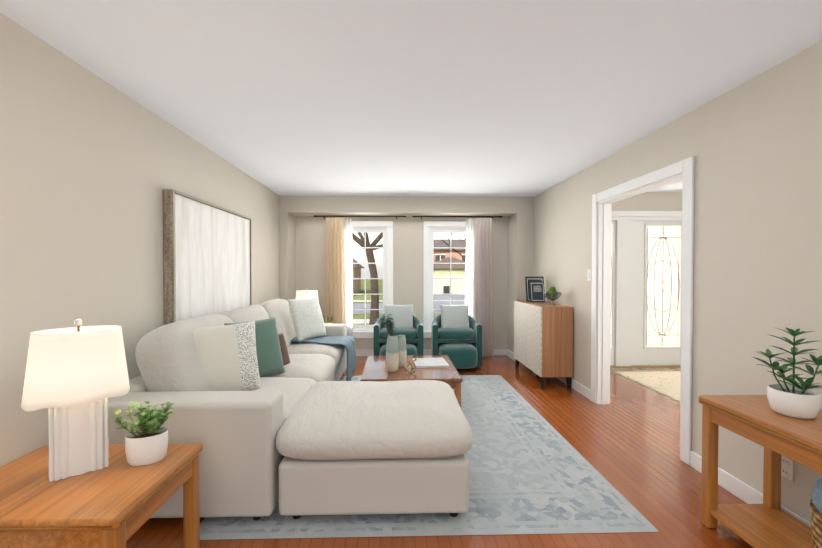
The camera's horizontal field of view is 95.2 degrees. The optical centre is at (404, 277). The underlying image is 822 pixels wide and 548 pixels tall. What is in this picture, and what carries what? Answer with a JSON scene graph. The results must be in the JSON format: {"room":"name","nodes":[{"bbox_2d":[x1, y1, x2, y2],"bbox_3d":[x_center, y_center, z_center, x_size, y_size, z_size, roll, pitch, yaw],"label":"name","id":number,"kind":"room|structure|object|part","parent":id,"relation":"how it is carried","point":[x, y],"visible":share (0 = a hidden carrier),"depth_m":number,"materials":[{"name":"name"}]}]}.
{"room":"living room","nodes":[
{"label":"living room","id":0,"kind":"room"},
{"bbox_2d":[0,12,279,466],"bbox_3d":[-1.796,0.090,1.668,0.140,2.440,8.840,0,1,-1],"label":"wall","id":1,"kind":"structure","parent":0,"point":[92,166],"depth_m":2.01,"materials":[{"name":"paint"}]},
{"bbox_2d":[163,189,251,324],"bbox_3d":[-1.730,-0.132,3.462,0.073,1.030,1.490,0,1,-1],"label":"painting","id":2,"kind":"object","parent":1,"relation":"attached to","point":[207,258],"visible":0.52,"depth_m":3.15,"materials":[{"name":"white fabric"}]},
{"bbox_2d":[279,212,295,300],"bbox_3d":[-1.764,0.151,5.671,0.120,2.200,0.440,0,1,-1],"label":"wall","id":3,"kind":"structure","parent":0,"point":[287,237],"depth_m":5.45,"materials":[{"name":"paint"}]},
{"bbox_2d":[296,217,507,349],"bbox_3d":[0.027,0.026,6.033,3.720,2.440,0.200,0,1,-1],"label":"wall","id":4,"kind":"structure","parent":0,"point":[407,260],"depth_m":5.93,"materials":[{"name":"paint"}]},
{"bbox_2d":[352,221,392,337],"bbox_3d":[-0.632,0.036,5.995,0.930,1.840,0.245,0,1,-1],"label":"window","id":5,"kind":"structure","parent":4,"relation":"in","point":[365,330],"depth_m":5.93,"materials":[{"name":"white"}]},
{"bbox_3d":[-0.632,0.021,5.987,0.560,1.480,0.006,0,1,-1],"label":"glass","id":6,"kind":"part","parent":5,"relation":"part of","materials":[{"name":"clear glass"}]},
{"bbox_2d":[356,349,506,355],"bbox_3d":[-0.035,1.195,5.941,3.318,0.105,0.016,0,1,-1],"label":"baseboard","id":7,"kind":"structure","parent":4,"relation":"attached to","point":[499,352],"depth_m":5.94,"materials":[{"name":"white wood"}]},
{"bbox_2d":[423,221,466,337],"bbox_3d":[0.738,0.036,6.029,0.930,1.840,0.245,0,1,-1],"label":"window","id":8,"kind":"structure","parent":4,"relation":"in","point":[431,228],"depth_m":5.94,"materials":[{"name":"white"}]},
{"bbox_3d":[0.738,0.021,6.021,0.560,1.480,0.006,0,1,-1],"label":"glass","id":9,"kind":"part","parent":8,"relation":"part of","materials":[{"name":"clear glass"}]},
{"bbox_2d":[0,0,821,196],"bbox_3d":[1.463,-1.182,1.749,6.780,0.100,9.000,0,1,-1],"label":"ceiling","id":10,"kind":"structure","parent":0,"point":[512,98],"depth_m":2.09,"materials":[{"name":"white paint"}]},
{"bbox_2d":[279,195,533,216],"bbox_3d":[0.035,-1.070,5.697,3.720,0.240,0.440,0,1,-1],"label":"soffit","id":11,"kind":"structure","parent":10,"relation":"attached to","point":[312,206],"depth_m":5.48,"materials":[{"name":"paint"}]},
{"bbox_2d":[314,215,405,336],"bbox_3d":[-0.692,0.137,5.841,1.432,2.192,0.151,0,1,-1],"label":"curtain","id":12,"kind":"object","parent":11,"relation":"hanging from","point":[338,279],"visible":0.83,"depth_m":5.78,"materials":[{"name":"fabric"}]},
{"bbox_3d":[-0.692,-0.935,5.831,1.432,0.047,0.138,0,1,-1],"label":"rod","id":13,"kind":"part","parent":12,"relation":"part of","materials":[{"name":"brown metal"}]},
{"bbox_2d":[412,216,501,356],"bbox_3d":[0.816,0.137,5.877,1.410,2.192,0.153,0,1,-1],"label":"curtain","id":14,"kind":"object","parent":11,"relation":"hanging from","point":[479,276],"visible":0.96,"depth_m":5.84,"materials":[{"name":"fabric"}]},
{"bbox_3d":[0.816,-0.936,5.868,1.410,0.047,0.138,0,1,-1],"label":"rod","id":15,"kind":"part","parent":14,"relation":"part of","materials":[{"name":"brown metal"}]},
{"bbox_2d":[126,356,752,547],"bbox_3d":[0.444,1.359,1.736,4.740,0.100,8.950,0,1,-1],"label":"floor","id":16,"kind":"structure","parent":0,"point":[625,442],"depth_m":2.42,"materials":[{"name":"brown wood"}]},
{"bbox_2d":[0,444,202,547],"bbox_3d":[-1.324,1.052,1.503,0.747,0.520,0.562,0,1,-1],"label":"end table","id":17,"kind":"object","parent":16,"relation":"on","point":[119,501],"visible":0.92,"depth_m":1.38,"materials":[{"name":"brown wood"}]},
{"bbox_2d":[21,317,129,481],"bbox_3d":[-1.332,0.477,1.535,0.298,0.627,0.272,0,1,-1],"label":"lamp","id":18,"kind":"object","parent":17,"relation":"on","point":[76,378],"visible":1,"depth_m":1.47,"materials":[{"name":"white fabric"}]},
{"bbox_3d":[-1.332,0.355,1.533,0.298,0.287,0.272,0,1,-1],"label":"lamp shade","id":19,"kind":"part","parent":18,"relation":"part of","materials":[{"name":"white fabric"}]},
{"bbox_2d":[110,401,174,465],"bbox_3d":[-1.125,0.665,1.622,0.215,0.249,0.209,0,1,-1],"label":"plant","id":20,"kind":"object","parent":17,"relation":"on","point":[147,446],"visible":1,"depth_m":1.58,"materials":[{"name":"green plant"}]},
{"bbox_3d":[-1.109,0.730,1.614,0.149,0.120,0.108,0,1,-1],"label":"pot","id":21,"kind":"part","parent":20,"relation":"part of","materials":[{"name":"white ceramic"}]},
{"bbox_2d":[374,304,422,355],"bbox_3d":[-0.089,0.819,5.241,0.680,0.853,0.721,0,1,-1],"label":"armchair","id":22,"kind":"object","parent":16,"relation":"on","point":[408,324],"visible":0.5,"depth_m":5.21,"materials":[{"name":"teal fabric"}]},
{"bbox_2d":[384,304,412,327],"bbox_3d":[-0.087,0.591,5.358,0.420,0.399,0.183,0,1,-1],"label":"pillow","id":23,"kind":"object","parent":22,"relation":"on","point":[402,315],"depth_m":5.32,"materials":[{"name":"white fabric"}]},
{"bbox_2d":[200,375,658,539],"bbox_3d":[0.076,1.279,3.357,2.385,0.008,2.930,0,1,-1],"label":"area rug","id":24,"kind":"object","parent":16,"relation":"on","point":[532,470],"visible":0.33,"depth_m":2.19,"materials":[{"name":"blue carpet"}]},
{"bbox_2d":[108,297,472,520],"bbox_3d":[-0.694,0.764,3.434,2.078,1.016,3.053,0,1,-1],"label":"sofa","id":25,"kind":"object","parent":24,"relation":"on","point":[269,410],"visible":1,"depth_m":1.99,"materials":[{"name":"fabric"}]},
{"bbox_2d":[224,317,284,376],"bbox_3d":[-1.177,0.566,2.950,0.381,0.452,0.456,0,1,-1],"label":"pillow","id":26,"kind":"object","parent":25,"relation":"on","point":[269,356],"depth_m":2.98,"materials":[{"name":"green fabric"}]},
{"bbox_3d":[-1.069,0.887,2.594,0.801,0.255,0.870,0,1,-1],"label":"seat","id":27,"kind":"part","parent":25,"relation":"part of","materials":[{"name":"fabric"}]},
{"bbox_2d":[278,333,290,364],"bbox_3d":[-1.133,0.657,3.213,0.271,0.310,0.340,0,1,-1],"label":"pillow","id":28,"kind":"object","parent":25,"relation":"on","point":[283,356],"depth_m":3.25,"materials":[{"name":"brown fabric"}]},
{"bbox_3d":[-1.091,0.874,3.440,0.807,0.255,0.867,0,1,-1],"label":"seat","id":29,"kind":"part","parent":25,"relation":"part of","materials":[{"name":"fabric"}]},
{"bbox_2d":[288,297,326,342],"bbox_3d":[-1.133,0.480,4.391,0.371,0.476,0.514,0,1,-1],"label":"pillow","id":30,"kind":"object","parent":25,"relation":"on","point":[306,324],"depth_m":4.28,"materials":[{"name":"white fabric"}]},
{"bbox_3d":[-1.107,0.860,4.295,0.803,0.257,0.872,0,1,-1],"label":"seat","id":31,"kind":"part","parent":25,"relation":"part of","materials":[{"name":"fabric"}]},
{"bbox_2d":[290,335,356,380],"bbox_3d":[-1.019,0.924,4.400,0.840,0.469,0.700,0,1,-1],"label":"throw","id":32,"kind":"object","parent":25,"relation":"on","point":[342,344],"depth_m":4.24,"materials":[{"name":"blue fabric"}]},
{"bbox_2d":[276,380,472,459],"bbox_3d":[-0.175,0.869,2.424,1.089,0.243,1.007,0,1,-1],"label":"cushion","id":33,"kind":"object","parent":25,"relation":"on","point":[406,419],"depth_m":2.03,"materials":[{"name":"fabric"}]},
{"bbox_2d":[360,355,462,407],"bbox_3d":[0.049,1.091,3.899,0.937,0.348,0.980,0,1,-1],"label":"coffee table","id":34,"kind":"object","parent":24,"relation":"on","point":[375,368],"visible":0.46,"depth_m":3.59,"materials":[{"name":"brown wood"}]},
{"bbox_2d":[377,313,398,371],"bbox_3d":[-0.170,0.635,3.712,0.231,0.568,0.302,0,1,-1],"label":"vase","id":35,"kind":"object","parent":34,"relation":"on","point":[392,353],"visible":1,"depth_m":3.63,"materials":[{"name":"ceramic"}]},
{"bbox_2d":[398,335,406,366],"bbox_3d":[-0.034,0.756,3.862,0.104,0.320,0.104,0,1,-1],"label":"vase","id":36,"kind":"object","parent":34,"relation":"on","point":[402,350],"visible":0.85,"depth_m":3.82,"materials":[{"name":"ceramic"}]},
{"bbox_2d":[405,358,416,368],"bbox_3d":[0.058,0.868,3.776,0.123,0.099,0.125,0,1,-1],"label":"jack","id":37,"kind":"object","parent":34,"relation":"on","point":[415,359],"visible":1,"depth_m":3.76,"materials":[{"name":"gold metal"}]},
{"bbox_2d":[412,358,448,367],"bbox_3d":[0.268,0.904,3.976,0.340,0.021,0.350,0,1,-5],"label":"book","id":38,"kind":"object","parent":34,"relation":"on","point":[430,363],"visible":1,"depth_m":3.90,"materials":[{"name":"white paper"}]},
{"bbox_2d":[431,304,481,371],"bbox_3d":[0.717,0.819,5.261,0.680,0.853,0.721,0,1,-1],"label":"armchair","id":39,"kind":"object","parent":16,"relation":"on","point":[456,334],"visible":0.92,"depth_m":5.14,"materials":[{"name":"teal fabric"}]},
{"bbox_2d":[440,304,469,327],"bbox_3d":[0.719,0.590,5.379,0.420,0.399,0.184,0,1,-1],"label":"pillow","id":40,"kind":"object","parent":39,"relation":"on","point":[451,316],"depth_m":5.34,"materials":[{"name":"white fabric"}]},
{"bbox_2d":[514,300,572,388],"bbox_3d":[1.718,0.796,4.756,0.373,0.934,0.980,0,1,-1],"label":"sideboard","id":41,"kind":"object","parent":16,"relation":"on","point":[543,340],"visible":0.98,"depth_m":4.27,"materials":[{"name":"brown wood"}]},
{"bbox_2d":[525,276,544,301],"bbox_3d":[1.746,0.156,5.003,0.265,0.336,0.192,0,1,-1],"label":"picture frames","id":42,"kind":"object","parent":41,"relation":"on","point":[534,288],"visible":0.98,"depth_m":4.95,"materials":[{"name":"black"}]},
{"bbox_2d":[544,287,561,304],"bbox_3d":[1.775,0.222,4.509,0.200,0.221,0.200,0,1,-1],"label":"bowl","id":43,"kind":"object","parent":41,"relation":"on","point":[552,294],"visible":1,"depth_m":4.46,"materials":[{"name":"clear glass"}]},
{"bbox_2d":[698,395,821,547],"bbox_3d":[1.782,0.975,1.299,0.417,0.680,1.422,0,1,-1],"label":"console table","id":44,"kind":"object","parent":16,"relation":"on","point":[768,522],"visible":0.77,"depth_m":1.82,"materials":[{"name":"brown wood"}]},
{"bbox_2d":[753,327,821,418],"bbox_3d":[1.793,0.429,1.712,0.314,0.397,0.288,0,1,-1],"label":"potted plant","id":45,"kind":"object","parent":44,"relation":"on","point":[794,399],"visible":1,"depth_m":1.71,"materials":[{"name":"white ceramic"}]},
{"bbox_3d":[1.784,0.571,1.723,0.174,0.113,0.174,0,1,-1],"label":"pot","id":46,"kind":"part","parent":45,"relation":"part of","materials":[{"name":"white ceramic"}]},
{"bbox_2d":[810,477,821,547],"bbox_3d":[1.777,0.987,1.409,0.384,0.437,0.364,0,1,-1],"label":"basket","id":47,"kind":"object","parent":44,"relation":"on","point":[816,511],"visible":1,"depth_m":1.48,"materials":[{"name":"wicker"}]},
{"bbox_2d":[811,477,821,514],"bbox_3d":[1.765,0.937,1.410,0.360,0.338,0.342,0,1,-1],"label":"blanket","id":48,"kind":"object","parent":47,"relation":"on","point":[816,495],"depth_m":1.48,"materials":[{"name":"blue fabric"}]},
{"bbox_3d":[-1.343,0.980,5.208,0.700,0.555,0.450,0,1,-1],"label":"end table","id":49,"kind":"object","parent":16,"relation":"on","visible":0},
{"bbox_2d":[296,288,318,301],"bbox_3d":[-1.363,0.420,5.225,0.340,0.562,0.340,0,1,-1],"label":"lamp","id":50,"kind":"object","parent":49,"relation":"on","point":[304,294],"visible":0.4,"depth_m":5.10,"materials":[{"name":"white fabric"}]},
{"bbox_2d":[322,315,335,323],"bbox_3d":[-1.068,0.611,5.192,0.222,0.182,0.203,0,1,-1],"label":"plant","id":51,"kind":"object","parent":49,"relation":"on","point":[327,320],"visible":0.69,"depth_m":5.19,"materials":[{"name":"green plant"}]},
{"bbox_2d":[507,213,533,352],"bbox_3d":[1.770,0.150,5.758,0.250,2.200,0.440,0,1,-1],"label":"wall","id":52,"kind":"structure","parent":0,"point":[520,246],"depth_m":5.54,"materials":[{"name":"paint"}]},
{"bbox_2d":[507,349,514,360],"bbox_3d":[1.637,1.197,5.770,0.016,0.105,0.440,0,1,-1],"label":"baseboard","id":53,"kind":"structure","parent":52,"relation":"attached to","point":[510,354],"depth_m":5.78,"materials":[{"name":"white wood"}]},
{"bbox_2d":[610,367,680,403],"bbox_3d":[3.793,1.334,3.429,2.040,0.100,4.170,0,1,-1],"label":"floor","id":54,"kind":"structure","parent":0,"point":[613,370],"depth_m":5.07,"materials":[{"name":"beige tile"}]},
{"bbox_2d":[610,365,680,367],"bbox_3d":[3.397,1.247,5.309,1.420,0.018,0.170,0,1,-1],"label":"threshold","id":55,"kind":"object","parent":54,"relation":"on","point":[645,366],"visible":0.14,"depth_m":5.23,"materials":[{"name":"brown"}]},
{"bbox_2d":[615,371,680,401],"bbox_3d":[3.549,1.268,3.988,1.500,0.015,2.000,0,1,-1],"label":"rug","id":56,"kind":"object","parent":54,"relation":"on","point":[666,383],"visible":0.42,"depth_m":4.55,"materials":[{"name":"beige carpet"}]},
{"bbox_2d":[611,192,682,210],"bbox_3d":[3.395,-1.014,5.321,1.420,0.340,0.200,0,1,-1],"label":"wall","id":57,"kind":"structure","parent":0,"point":[659,201],"depth_m":5.22,"materials":[{"name":"paint"}]},
{"bbox_2d":[610,211,681,365],"bbox_3d":[3.397,0.166,5.296,1.580,2.180,0.165,0,1,-1],"label":"front door","id":58,"kind":"structure","parent":57,"relation":"in","point":[629,287],"depth_m":5.25,"materials":[{"name":"white"}]},
{"bbox_2d":[610,224,680,347],"bbox_3d":[3.332,0.127,5.288,1.130,1.740,0.008,0,1,-1],"label":"glass pane","id":59,"kind":"object","parent":58,"relation":"attached to","point":[663,269],"depth_m":5.29,"materials":[{"name":"clear glass"}]},
{"bbox_2d":[610,226,680,344],"bbox_3d":[3.332,0.127,5.280,1.130,1.720,0.006,0,1,-1],"label":"grille","id":60,"kind":"object","parent":59,"relation":"attached to","point":[660,237],"depth_m":5.29,"materials":[{"name":"gold"}]},
{"bbox_2d":[533,40,821,522],"bbox_3d":[2.051,0.087,1.833,0.120,2.440,8.700,0,1,-1],"label":"wall","id":61,"kind":"structure","parent":0,"point":[753,145],"depth_m":2.21,"materials":[{"name":"paint"}]},
{"bbox_2d":[556,377,590,399],"bbox_3d":[1.913,1.212,4.722,0.016,0.105,1.670,0,1,-1],"label":"baseboard","id":62,"kind":"structure","parent":61,"relation":"attached to","point":[583,390],"depth_m":4.12,"materials":[{"name":"white wood"}]},
{"bbox_2d":[587,270,590,280],"bbox_3d":[1.933,-0.024,3.939,0.012,0.116,0.072,0,1,-1],"label":"light switch","id":63,"kind":"object","parent":61,"relation":"attached to","point":[588,275],"visible":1,"depth_m":3.93,"materials":[{"name":"white"}]},
{"bbox_2d":[602,203,606,404],"bbox_3d":[2.001,0.270,3.761,0.035,2.017,0.012,0,1,-1],"label":"door frame","id":64,"kind":"object","parent":61,"relation":"attached to","point":[604,295],"visible":1,"depth_m":3.75,"materials":[{"name":"white wood"}]},
{"bbox_2d":[591,156,694,464],"bbox_3d":[2.017,0.226,3.219,0.156,2.122,1.304,0,1,-1],"label":"door frame","id":65,"kind":"structure","parent":61,"relation":"attached to","point":[687,308],"depth_m":2.94,"materials":[{"name":"white wood"}]},
{"bbox_2d":[690,451,810,526],"bbox_3d":[2.028,1.281,0.039,0.016,0.105,5.080,0,1,-1],"label":"baseboard","id":66,"kind":"structure","parent":61,"relation":"attached to","point":[739,489],"depth_m":2.22,"materials":[{"name":"white wood"}]},
{"bbox_2d":[781,456,793,481],"bbox_3d":[1.984,0.988,1.952,0.009,0.116,0.072,0,1,-1],"label":"electrical outlet","id":67,"kind":"object","parent":61,"relation":"attached to","point":[787,468],"visible":0.73,"depth_m":1.94,"materials":[{"name":"white plastic"}]},
{"label":"outside","id":68,"kind":"structure","parent":0,"visible":0},
{"bbox_2d":[353,279,439,324],"bbox_3d":[-1.703,1.615,72.992,180.000,0.300,133.700,0,1,-1],"label":"ground","id":69,"kind":"structure","parent":68,"point":[368,291],"depth_m":38.55,"materials":[{"name":"green plant"}]},
{"bbox_2d":[353,319,369,322],"bbox_3d":[-0.374,2.229,19.111,180.000,0.050,1.300,0,1,-1],"label":"sidewalk","id":70,"kind":"structure","parent":69,"relation":"on","point":[359,320],"depth_m":19.15,"materials":[{"name":"grey concrete"}]},
{"bbox_2d":[352,232,465,324],"bbox_3d":[-3.274,-3.714,35.193,63.000,11.482,39.032,0,1,-1],"label":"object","id":71,"kind":"structure","parent":69,"relation":"on","point":[373,273],"depth_m":17.87,"materials":[{"name":"beige brick"}]},
{"bbox_2d":[352,258,363,267],"bbox_3d":[-11.794,-2.111,44.026,13.400,2.000,10.000,0,1,-1],"label":"house roof","id":72,"kind":"structure","parent":71,"relation":"on","point":[357,265],"depth_m":43.18,"materials":[{"name":"grey"}]},
{"bbox_2d":[434,239,465,249],"bbox_3d":[5.853,-4.255,50.432,14.000,1.700,10.000,0,1,-1],"label":"house roof","id":73,"kind":"structure","parent":71,"relation":"on","point":[457,243],"depth_m":47.89,"materials":[{"name":"grey"}]},
{"bbox_2d":[435,255,465,261],"bbox_3d":[5.965,-0.840,45.953,10.950,3.800,0.060,0,1,-1],"label":"windows","id":74,"kind":"structure","parent":71,"relation":"attached to","point":[437,257],"depth_m":45.86,"materials":[{"name":"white glass"}]},
{"bbox_2d":[353,303,464,313],"bbox_3d":[-0.553,2.133,26.358,180.000,0.030,7.000,0,1,-1],"label":"road","id":75,"kind":"structure","parent":69,"relation":"on","point":[368,305],"depth_m":27.10,"materials":[{"name":"grey asphalt"}]},
{"bbox_2d":[353,300,464,301],"bbox_3d":[-0.704,2.034,32.456,180.000,0.050,1.200,0,1,-1],"label":"sidewalk","id":76,"kind":"structure","parent":69,"relation":"on","point":[382,300],"depth_m":32.51,"materials":[{"name":"grey concrete"}]},
{"bbox_2d":[443,286,448,292],"bbox_3d":[4.580,1.429,41.281,0.600,1.000,0.600,0,1,-1],"label":"bin","id":77,"kind":"object","parent":69,"relation":"on","point":[445,290],"depth_m":40.98,"materials":[{"name":"grey"}]},
{"bbox_2d":[433,295,464,302],"bbox_3d":[5.449,1.979,36.508,6.500,0.040,13.000,0,1,-1],"label":"driveway","id":78,"kind":"structure","parent":69,"relation":"on","point":[447,297],"depth_m":35.09,"materials":[{"name":"grey concrete"}]},
{"bbox_2d":[434,269,465,274],"bbox_3d":[5.204,0.434,44.383,6.000,2.900,3.200,0,1,-1],"label":"house","id":79,"kind":"structure","parent":69,"relation":"on","point":[455,271],"depth_m":42.77,"materials":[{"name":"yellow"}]},
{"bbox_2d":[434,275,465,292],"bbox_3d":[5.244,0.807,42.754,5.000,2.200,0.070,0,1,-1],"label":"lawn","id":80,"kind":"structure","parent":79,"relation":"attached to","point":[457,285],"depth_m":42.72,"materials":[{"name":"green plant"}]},
{"bbox_2d":[434,256,465,268],"bbox_3d":[5.209,-1.713,44.151,6.800,1.400,3.600,0,1,-1],"label":"garage roof","id":81,"kind":"structure","parent":79,"relation":"on","point":[453,266],"depth_m":42.35,"materials":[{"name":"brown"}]},
{"bbox_2d":[442,233,465,259],"bbox_3d":[2.655,-1.667,28.089,29.303,7.578,19.635,0,1,-1],"label":"tree","id":82,"kind":"object","parent":69,"relation":"on","point":[453,248],"depth_m":20.55,"materials":[{"name":"brown plant"}]}
]}

